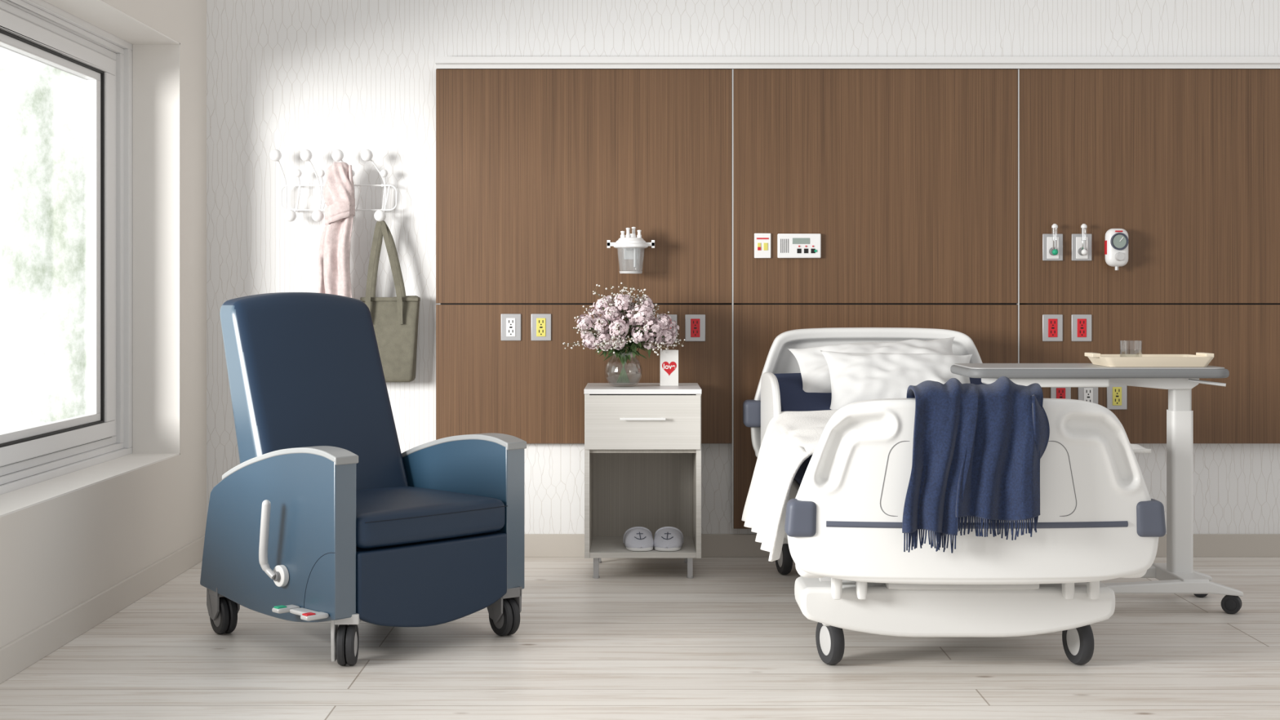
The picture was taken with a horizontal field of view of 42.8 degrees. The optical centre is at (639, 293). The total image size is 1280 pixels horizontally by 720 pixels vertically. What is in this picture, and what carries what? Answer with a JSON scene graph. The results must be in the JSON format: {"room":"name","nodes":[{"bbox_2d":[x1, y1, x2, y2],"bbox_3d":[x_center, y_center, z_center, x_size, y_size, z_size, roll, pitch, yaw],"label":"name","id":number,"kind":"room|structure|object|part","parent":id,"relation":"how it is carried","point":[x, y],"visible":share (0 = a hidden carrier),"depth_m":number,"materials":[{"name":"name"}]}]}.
{"room":"hospital room","nodes":[
{"label":"hospital room","id":0,"kind":"room"},
{"bbox_2d":[0,0,206,648],"bbox_3d":[-2.056,-0.300,4.372,0.320,2.900,5.543,0,0,0],"label":"wall","id":1,"kind":"structure","parent":0,"point":[57,554],"depth_m":6.33,"materials":[{"name":"white paint"}]},
{"bbox_2d":[0,0,132,494],"bbox_3d":[-2.146,-0.185,4.467,0.108,1.696,4.538,0,0,0],"label":"window","id":2,"kind":"structure","parent":1,"relation":"in","point":[13,477],"depth_m":6.48,"materials":[{"name":"white plastic"}]},
{"bbox_2d":[0,32,100,444],"bbox_3d":[-2.155,-0.185,4.467,0.040,1.375,4.004,0,0,0],"label":"window frame","id":3,"kind":"structure","parent":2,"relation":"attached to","point":[92,77],"depth_m":6.42,"materials":[{"name":"white plastic"}]},
{"bbox_3d":[-2.151,-0.185,4.467,0.049,1.392,4.026,0,0,0],"label":"glass gasket","id":4,"kind":"part","parent":2,"relation":"part of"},
{"bbox_2d":[1,436,111,466],"bbox_3d":[-2.159,-0.185,4.467,0.052,1.528,4.252,0,0,0],"label":"gasket","id":5,"kind":"object","parent":2,"relation":"attached to","point":[110,437],"visible":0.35,"depth_m":6.00,"materials":[{"name":"grey rubber"}]},
{"bbox_3d":[-2.153,-0.185,4.467,0.074,1.518,4.248,0,0,0],"label":"sash","id":6,"kind":"part","parent":2,"relation":"part of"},
{"bbox_2d":[0,0,180,517],"bbox_3d":[-1.994,-0.185,4.467,0.194,1.697,4.534,0,0,0],"label":"trim","id":7,"kind":"structure","parent":1,"relation":"attached to","point":[156,56],"depth_m":6.73,"materials":[{"name":"white paint"}]},
{"bbox_2d":[0,535,204,684],"bbox_3d":[-1.890,1.100,4.372,0.012,0.100,5.543,0,0,0],"label":"baseboard","id":8,"kind":"structure","parent":1,"relation":"attached to","point":[21,653],"depth_m":5.61,"materials":[{"name":"white paint"}]},
{"bbox_2d":[0,556,1279,719],"bbox_3d":[1.002,1.180,3.321,6.396,0.060,7.843,0,0,0],"label":"floor","id":9,"kind":"structure","parent":0,"point":[642,639],"depth_m":5.11,"materials":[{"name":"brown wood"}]},
{"bbox_2d":[200,292,526,665],"bbox_3d":[-0.979,0.572,5.514,0.845,1.156,0.902,0,0,-44],"label":"recliner chair","id":10,"kind":"object","parent":9,"relation":"on","point":[322,516],"visible":1,"depth_m":5.43,"materials":[{"name":"blue leather"}]},
{"bbox_3d":[-1.181,0.781,5.164,0.047,0.242,0.056,0,0,-44],"label":"lever handle","id":11,"kind":"part","parent":10,"relation":"part of","materials":[{"name":"grey metal"}]},
{"bbox_3d":[-1.186,0.764,5.296,0.080,0.543,0.812,0,0,-44],"label":"arm panel","id":12,"kind":"part","parent":10,"relation":"part of","materials":[{"name":"blue plastic"}]},
{"bbox_3d":[-1.105,0.984,5.096,0.080,0.016,0.042,0,0,-45],"label":"pedal arm green","id":13,"kind":"part","parent":10,"relation":"part of","materials":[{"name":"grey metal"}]},
{"bbox_3d":[-1.133,0.382,5.726,0.588,0.776,0.384,0,0,-44],"label":"backrest","id":14,"kind":"part","parent":10,"relation":"part of","materials":[{"name":"blue leather"}]},
{"bbox_3d":[-0.993,0.984,4.982,0.080,0.016,0.042,0,0,-45],"label":"pedal arm red","id":15,"kind":"part","parent":10,"relation":"part of","materials":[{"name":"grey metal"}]},
{"bbox_3d":[-0.930,0.882,5.521,0.598,0.175,0.690,0,0,-44],"label":"seat","id":16,"kind":"part","parent":10,"relation":"part of","materials":[{"name":"blue leather"}]},
{"bbox_2d":[355,486,505,548],"bbox_3d":[-0.846,0.729,5.434,0.596,0.124,0.582,0,0,-44],"label":"seat cushion","id":17,"kind":"object","parent":10,"relation":"on","point":[387,517],"depth_m":5.28,"materials":[{"name":"blue leather"}]},
{"bbox_3d":[-0.670,0.931,5.256,0.596,0.267,0.052,0,0,-44],"label":"footrest panel","id":18,"kind":"part","parent":10,"relation":"part of","materials":[{"name":"blue leather"}]},
{"bbox_3d":[-0.701,0.764,5.772,0.080,0.543,0.812,0,0,-44],"label":"arm panel","id":19,"kind":"part","parent":10,"relation":"part of","materials":[{"name":"blue plastic"}]},
{"bbox_2d":[583,382,702,578],"bbox_3d":[0.011,0.767,6.783,0.474,0.766,0.504,0,0,0],"label":"nightstand","id":20,"kind":"object","parent":9,"relation":"on","point":[642,441],"visible":0.99,"depth_m":6.65,"materials":[{"name":"white laminate"}]},
{"bbox_2d":[562,282,685,382],"bbox_3d":[-0.070,0.167,6.739,0.500,0.432,0.365,0,0,14],"label":"bouquet","id":21,"kind":"object","parent":20,"relation":"on","point":[615,335],"visible":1,"depth_m":6.70,"materials":[{"name":"plant"}]},
{"bbox_2d":[622,526,653,551],"bbox_3d":[-0.008,1.000,6.739,0.122,0.082,0.274,0,0,-6],"label":"slipper","id":22,"kind":"object","parent":20,"relation":"on","point":[636,538],"visible":1,"depth_m":6.65,"materials":[{"name":"white fabric"}]},
{"bbox_3d":[0.011,0.501,6.546,0.184,0.010,0.030,0,0,0],"label":"handle","id":23,"kind":"part","parent":20,"relation":"part of","materials":[{"name":"silver metal"}]},
{"bbox_3d":[0.011,0.517,6.569,0.464,0.218,0.015,0,0,0],"label":"drawer","id":24,"kind":"part","parent":20,"relation":"part of","materials":[{"name":"white wood"}]},
{"bbox_2d":[589,536,696,558],"bbox_3d":[0.011,1.054,6.801,0.430,0.022,0.443,0,0,0],"label":"shelf","id":25,"kind":"object","parent":20,"relation":"attached to","point":[600,547],"depth_m":6.61,"materials":[{"name":"white wood"}]},
{"bbox_2d":[653,526,683,551],"bbox_3d":[0.118,1.000,6.739,0.122,0.082,0.274,0,0,5],"label":"slipper","id":26,"kind":"object","parent":20,"relation":"on","point":[665,538],"visible":1,"depth_m":6.65,"materials":[{"name":"white fabric"}]},
{"bbox_2d":[660,349,678,386],"bbox_3d":[0.122,0.308,6.819,0.077,0.149,0.041,0,0,0],"label":"greeting card","id":27,"kind":"object","parent":20,"relation":"on","point":[668,358],"visible":1,"depth_m":6.80,"materials":[{"name":"white paper"}]},
{"bbox_2d":[662,361,676,375],"bbox_3d":[0.122,0.312,6.799,0.061,0.061,0.001,0,0,0],"label":"print","id":28,"kind":"object","parent":27,"relation":"attached to","point":[668,368],"depth_m":6.80,"materials":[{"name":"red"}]},
{"bbox_2d":[742,327,1165,665],"bbox_3d":[0.975,0.646,5.802,1.102,1.008,2.235,0,0,0],"label":"hospital bed","id":29,"kind":"object","parent":9,"relation":"on","point":[1099,520],"visible":0.68,"depth_m":4.73,"materials":[{"name":"white plastic"}]},
{"bbox_3d":[0.510,0.790,4.820,0.100,0.090,0.100,0,0,0],"label":"footboard corner","id":30,"kind":"part","parent":29,"relation":"part of","materials":[{"name":"white plastic"}]},
{"bbox_3d":[0.975,0.419,6.830,1.031,0.553,0.180,0,0,0],"label":"headboard","id":31,"kind":"part","parent":29,"relation":"part of","materials":[{"name":"white plastic"}]},
{"bbox_2d":[787,337,954,392],"bbox_3d":[0.955,0.300,6.540,0.702,0.249,0.310,0,0,0],"label":"pillow","id":32,"kind":"object","parent":29,"relation":"on","point":[813,365],"visible":0.31,"depth_m":6.55,"materials":[{"name":"white fabric"}]},
{"bbox_3d":[0.975,0.481,5.780,0.900,0.317,1.960,0,0,0],"label":"mattress","id":33,"kind":"part","parent":29,"relation":"part of","materials":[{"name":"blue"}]},
{"bbox_2d":[820,350,972,409],"bbox_3d":[1.005,0.350,6.290,0.606,0.256,0.268,0,0,0],"label":"pillow","id":34,"kind":"object","parent":29,"relation":"on","point":[854,377],"visible":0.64,"depth_m":6.25,"materials":[{"name":"white fabric"}]},
{"bbox_2d":[741,409,1151,561],"bbox_3d":[0.944,0.622,5.455,1.164,0.394,1.172,0,0,0],"label":"sheet","id":35,"kind":"object","parent":29,"relation":"on","point":[789,438],"visible":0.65,"depth_m":5.42,"materials":[{"name":"white fabric"}]},
{"bbox_3d":[0.975,0.878,4.980,0.460,0.030,0.140,0,0,0],"label":"under plate","id":36,"kind":"part","parent":29,"relation":"part of","materials":[{"name":"white plastic"}]},
{"bbox_3d":[0.975,0.572,4.756,1.080,0.536,0.131,0,0,0],"label":"footboard","id":37,"kind":"part","parent":29,"relation":"part of","materials":[{"name":"white plastic"}]},
{"bbox_2d":[902,376,1049,553],"bbox_3d":[0.955,0.486,4.701,0.424,0.496,0.207,0,0,0],"label":"throw blanket","id":38,"kind":"object","parent":29,"relation":"on","point":[978,450],"visible":1,"depth_m":4.63,"materials":[{"name":"blue fabric"}]},
{"bbox_3d":[1.440,0.790,4.820,0.100,0.090,0.100,0,0,0],"label":"footboard corner","id":39,"kind":"part","parent":29,"relation":"part of","materials":[{"name":"white plastic"}]},
{"bbox_2d":[950,363,1243,613],"bbox_3d":[1.673,0.708,6.040,0.990,0.885,0.420,0,0,0],"label":"table","id":40,"kind":"object","parent":9,"relation":"on","point":[1177,575],"visible":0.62,"depth_m":5.98,"materials":[{"name":"grey metal"}]},
{"bbox_2d":[981,377,1110,386],"bbox_3d":[1.495,0.320,6.040,0.410,0.036,0.280,0,0,0],"label":"tray","id":41,"kind":"object","parent":40,"relation":"on","point":[1043,382],"depth_m":5.90,"materials":[{"name":"white plastic"}]},
{"bbox_2d":[1084,352,1213,367],"bbox_3d":[1.877,0.241,6.025,0.445,0.046,0.280,0,0,0],"label":"serving tray","id":42,"kind":"object","parent":40,"relation":"on","point":[1200,359],"visible":1,"depth_m":5.90,"materials":[{"name":"beige plastic"}]},
{"bbox_3d":[1.837,0.326,6.040,0.426,0.048,0.120,0,0,0],"label":"support arm","id":43,"kind":"part","parent":40,"relation":"part of","materials":[{"name":"white plastic"}]},
{"bbox_3d":[2.053,0.322,5.911,0.133,0.024,0.021,0,0,32],"label":"release lever","id":44,"kind":"part","parent":40,"relation":"part of","materials":[{"name":"grey metal"}]},
{"bbox_2d":[206,0,1279,533],"bbox_3d":[1.002,-0.300,7.203,6.396,2.900,0.120,0,0,0],"label":"wall","id":45,"kind":"structure","parent":0,"point":[322,77],"depth_m":7.14,"materials":[{"name":"paint"}]},
{"bbox_2d":[269,149,397,222],"bbox_3d":[-1.324,-0.466,7.070,0.541,0.312,0.146,0,0,0],"label":"coat rack","id":46,"kind":"object","parent":45,"relation":"attached to","point":[366,155],"visible":0.88,"depth_m":7.04,"materials":[{"name":"white metal"}]},
{"bbox_2d":[318,161,355,297],"bbox_3d":[-1.312,-0.223,6.999,0.182,0.684,0.097,0,0,0],"label":"scarf","id":47,"kind":"object","parent":46,"relation":"hanging from","point":[334,257],"visible":0.9,"depth_m":6.97,"materials":[{"name":"pink fabric"}]},
{"bbox_3d":[-1.312,-0.460,7.081,0.518,0.277,0.123,0,0,0],"label":"wire frame","id":48,"kind":"part","parent":46,"relation":"part of","materials":[{"name":"white metal"}]},
{"bbox_2d":[360,220,420,382],"bbox_3d":[-1.084,0.031,7.069,0.258,0.700,0.119,0,0,0],"label":"tote bag","id":49,"kind":"object","parent":46,"relation":"hanging from","point":[395,320],"visible":0.75,"depth_m":7.03,"materials":[{"name":"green fabric"}]},
{"bbox_2d":[440,303,731,304],"bbox_3d":[-0.234,-0.170,7.131,1.273,1.600,0.023,0,0,0],"label":"backing","id":50,"kind":"object","parent":45,"relation":"attached to","point":[441,304],"visible":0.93,"depth_m":7.12,"materials":[{"name":"grey rubber"}]},
{"bbox_2d":[435,304,732,443],"bbox_3d":[-0.243,0.348,7.107,1.285,0.603,0.035,0,0,0],"label":"wall panel","id":51,"kind":"object","parent":50,"relation":"attached to","point":[526,389],"visible":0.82,"depth_m":7.09,"materials":[{"name":"brown wood"}]},
{"bbox_2d":[501,313,520,340],"bbox_3d":[-0.560,0.145,7.085,0.088,0.117,0.010,0,0,0],"label":"electrical outlet","id":52,"kind":"object","parent":51,"relation":"attached to","point":[510,322],"visible":1,"depth_m":7.08,"materials":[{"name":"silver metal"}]},
{"bbox_2d":[531,313,551,340],"bbox_3d":[-0.429,0.145,7.085,0.088,0.117,0.010,0,0,0],"label":"electrical outlet","id":53,"kind":"object","parent":51,"relation":"attached to","point":[540,322],"visible":1,"depth_m":7.08,"materials":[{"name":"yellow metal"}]},
{"bbox_2d":[657,314,676,341],"bbox_3d":[0.117,0.148,7.085,0.088,0.117,0.010,0,0,0],"label":"electrical outlet","id":54,"kind":"object","parent":51,"relation":"attached to","point":[673,317],"visible":0.22,"depth_m":7.08,"materials":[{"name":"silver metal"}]},
{"bbox_2d":[684,314,705,341],"bbox_3d":[0.240,0.148,7.085,0.088,0.117,0.010,0,0,0],"label":"electrical outlet","id":55,"kind":"object","parent":51,"relation":"attached to","point":[695,324],"visible":1,"depth_m":7.08,"materials":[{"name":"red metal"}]},
{"bbox_2d":[435,69,732,303],"bbox_3d":[-0.243,-0.468,7.107,1.285,1.017,0.035,0,0,0],"label":"wall panel","id":56,"kind":"object","parent":50,"relation":"attached to","point":[536,170],"visible":1,"depth_m":7.09,"materials":[{"name":"brown wood"}]},
{"bbox_2d":[607,226,654,273],"bbox_3d":[-0.031,-0.188,6.995,0.175,0.201,0.174,0,0,38],"label":"canister","id":57,"kind":"object","parent":56,"relation":"attached to","point":[628,242],"visible":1,"depth_m":6.96,"materials":[{"name":"clear plastic"}]},
{"bbox_3d":[-0.039,-0.227,6.985,0.128,0.061,0.128,0,0,0],"label":"lid","id":58,"kind":"part","parent":57,"relation":"part of","materials":[{"name":"white plastic"}]},
{"bbox_2d":[731,69,733,528],"bbox_3d":[0.403,0.022,7.106,0.006,1.996,0.028,0,0,0],"label":"strip","id":59,"kind":"object","parent":50,"relation":"attached to","point":[732,69],"visible":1,"depth_m":7.09,"materials":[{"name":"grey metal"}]},
{"bbox_2d":[435,56,1279,70],"bbox_3d":[1.507,-1.002,7.103,4.786,0.048,0.081,0,0,0],"label":"trim","id":60,"kind":"structure","parent":45,"relation":"attached to","point":[733,63],"depth_m":7.06,"materials":[{"name":"white laminate"}]},
{"bbox_2d":[524,533,1279,556],"bbox_3d":[1.158,1.100,7.137,6.084,0.100,0.012,0,0,0],"label":"baseboard","id":61,"kind":"structure","parent":45,"relation":"attached to","point":[535,544],"depth_m":7.13,"materials":[{"name":"grey paint"}]},
{"bbox_2d":[733,69,1279,363],"bbox_3d":[2.151,-0.163,7.117,3.497,1.626,0.051,0,0,0],"label":"backing","id":62,"kind":"object","parent":45,"relation":"attached to","point":[733,303],"depth_m":7.09,"materials":[{"name":"brown wood"}]},
{"bbox_2d":[733,304,1017,528],"bbox_3d":[1.024,0.533,7.107,1.234,0.973,0.035,0,0,0],"label":"wall panel","id":63,"kind":"object","parent":62,"relation":"attached to","point":[993,329],"visible":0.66,"depth_m":7.09,"materials":[{"name":"brown wood"}]},
{"bbox_2d":[733,69,1017,303],"bbox_3d":[1.024,-0.468,7.107,1.234,1.017,0.035,0,0,0],"label":"wall panel","id":64,"kind":"object","parent":62,"relation":"attached to","point":[907,180],"visible":1,"depth_m":7.09,"materials":[{"name":"brown wood"}]},
{"bbox_2d":[754,233,770,257],"bbox_3d":[0.532,-0.209,7.083,0.072,0.108,0.014,0,0,0],"label":"switch","id":65,"kind":"object","parent":64,"relation":"attached to","point":[762,241],"visible":1,"depth_m":7.08,"materials":[{"name":"white plastic"}]},
{"bbox_2d":[777,233,821,257],"bbox_3d":[0.690,-0.208,7.077,0.188,0.106,0.026,0,0,0],"label":"station","id":66,"kind":"object","parent":64,"relation":"attached to","point":[788,245],"visible":1,"depth_m":7.07,"materials":[{"name":"white plastic"}]},
{"bbox_3d":[1.645,-0.163,7.106,0.006,1.626,0.028,0,0,0],"label":"seam strip","id":67,"kind":"part","parent":62,"relation":"part of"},
{"bbox_2d":[1019,304,1279,443],"bbox_3d":[2.775,0.348,7.107,2.251,0.603,0.035,0,0,0],"label":"wall panel","id":68,"kind":"object","parent":62,"relation":"attached to","point":[1243,340],"visible":0.59,"depth_m":7.09,"materials":[{"name":"brown wood"}]},
{"bbox_2d":[1042,314,1062,341],"bbox_3d":[1.791,0.148,7.085,0.088,0.117,0.010,0,0,0],"label":"electrical outlet","id":69,"kind":"object","parent":68,"relation":"attached to","point":[1052,324],"visible":1,"depth_m":7.08,"materials":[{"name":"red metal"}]},
{"bbox_2d":[1050,386,1071,399],"bbox_3d":[1.826,0.448,7.085,0.088,0.117,0.010,0,0,0],"label":"electrical outlet","id":70,"kind":"object","parent":68,"relation":"attached to","point":[1064,393],"visible":0.38,"depth_m":7.08,"materials":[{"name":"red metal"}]},
{"bbox_2d":[1071,314,1091,341],"bbox_3d":[1.917,0.148,7.085,0.088,0.117,0.010,0,0,0],"label":"electrical outlet","id":71,"kind":"object","parent":68,"relation":"attached to","point":[1081,323],"visible":1,"depth_m":7.08,"materials":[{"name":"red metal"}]},
{"bbox_2d":[1077,386,1097,404],"bbox_3d":[1.945,0.448,7.085,0.088,0.117,0.010,0,0,0],"label":"electrical outlet","id":72,"kind":"object","parent":68,"relation":"attached to","point":[1090,394],"visible":0.44,"depth_m":7.08,"materials":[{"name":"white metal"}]},
{"bbox_2d":[1106,384,1127,409],"bbox_3d":[2.070,0.444,7.085,0.088,0.117,0.010,0,0,0],"label":"electrical outlet","id":73,"kind":"object","parent":68,"relation":"attached to","point":[1117,395],"visible":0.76,"depth_m":7.08,"materials":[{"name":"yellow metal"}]},
{"bbox_2d":[1019,69,1279,303],"bbox_3d":[2.775,-0.468,7.107,2.251,1.017,0.035,0,0,0],"label":"wall panel","id":74,"kind":"object","parent":62,"relation":"attached to","point":[1186,162],"visible":1,"depth_m":7.09,"materials":[{"name":"brown wood"}]},
{"bbox_2d":[1042,223,1062,261],"bbox_3d":[1.791,-0.223,7.061,0.088,0.160,0.058,0,0,0],"label":"outlet","id":75,"kind":"object","parent":74,"relation":"attached to","point":[1052,243],"visible":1,"depth_m":7.08,"materials":[{"name":"silver metal"}]},
{"bbox_2d":[1048,247,1057,255],"bbox_3d":[1.791,-0.184,7.065,0.036,0.036,0.030,0,0,0],"label":"socket","id":76,"kind":"object","parent":75,"relation":"attached to","point":[1052,251],"depth_m":7.05,"materials":[{"name":"green plastic"}]},
{"bbox_3d":[1.791,-0.206,7.052,0.017,0.052,0.023,0,0,0],"label":"stem","id":77,"kind":"part","parent":75,"relation":"part of","materials":[{"name":"silver metal"}]},
{"bbox_3d":[1.791,-0.180,7.045,0.026,0.026,0.026,0,0,0],"label":"valve knob","id":78,"kind":"part","parent":75,"relation":"part of","materials":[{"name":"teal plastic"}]},
{"bbox_2d":[1071,223,1092,261],"bbox_3d":[1.917,-0.223,7.061,0.088,0.160,0.058,0,0,0],"label":"outlet","id":79,"kind":"object","parent":74,"relation":"attached to","point":[1082,243],"visible":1,"depth_m":7.08,"materials":[{"name":"silver metal"}]},
{"bbox_2d":[1078,247,1087,255],"bbox_3d":[1.917,-0.184,7.065,0.036,0.036,0.030,0,0,0],"label":"socket","id":80,"kind":"object","parent":79,"relation":"attached to","point":[1082,251],"depth_m":7.05,"materials":[{"name":"grey plastic"}]},
{"bbox_3d":[1.917,-0.206,7.052,0.017,0.052,0.023,0,0,0],"label":"stem","id":81,"kind":"part","parent":79,"relation":"part of","materials":[{"name":"silver metal"}]},
{"bbox_3d":[1.917,-0.180,7.045,0.026,0.026,0.026,0,0,0],"label":"valve knob","id":82,"kind":"part","parent":79,"relation":"part of","materials":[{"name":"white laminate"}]},
{"bbox_2d":[1104,228,1128,270],"bbox_3d":[2.057,-0.192,7.037,0.099,0.180,0.105,0,0,0],"label":"vacuum regulator","id":83,"kind":"object","parent":74,"relation":"attached to","point":[1116,242],"visible":1,"depth_m":7.01,"materials":[{"name":"white plastic"}]},
{"bbox_3d":[2.057,-0.160,7.000,0.038,0.038,0.030,0,0,0],"label":"knob","id":84,"kind":"part","parent":83,"relation":"part of","materials":[{"name":"white plastic"}]}
]}

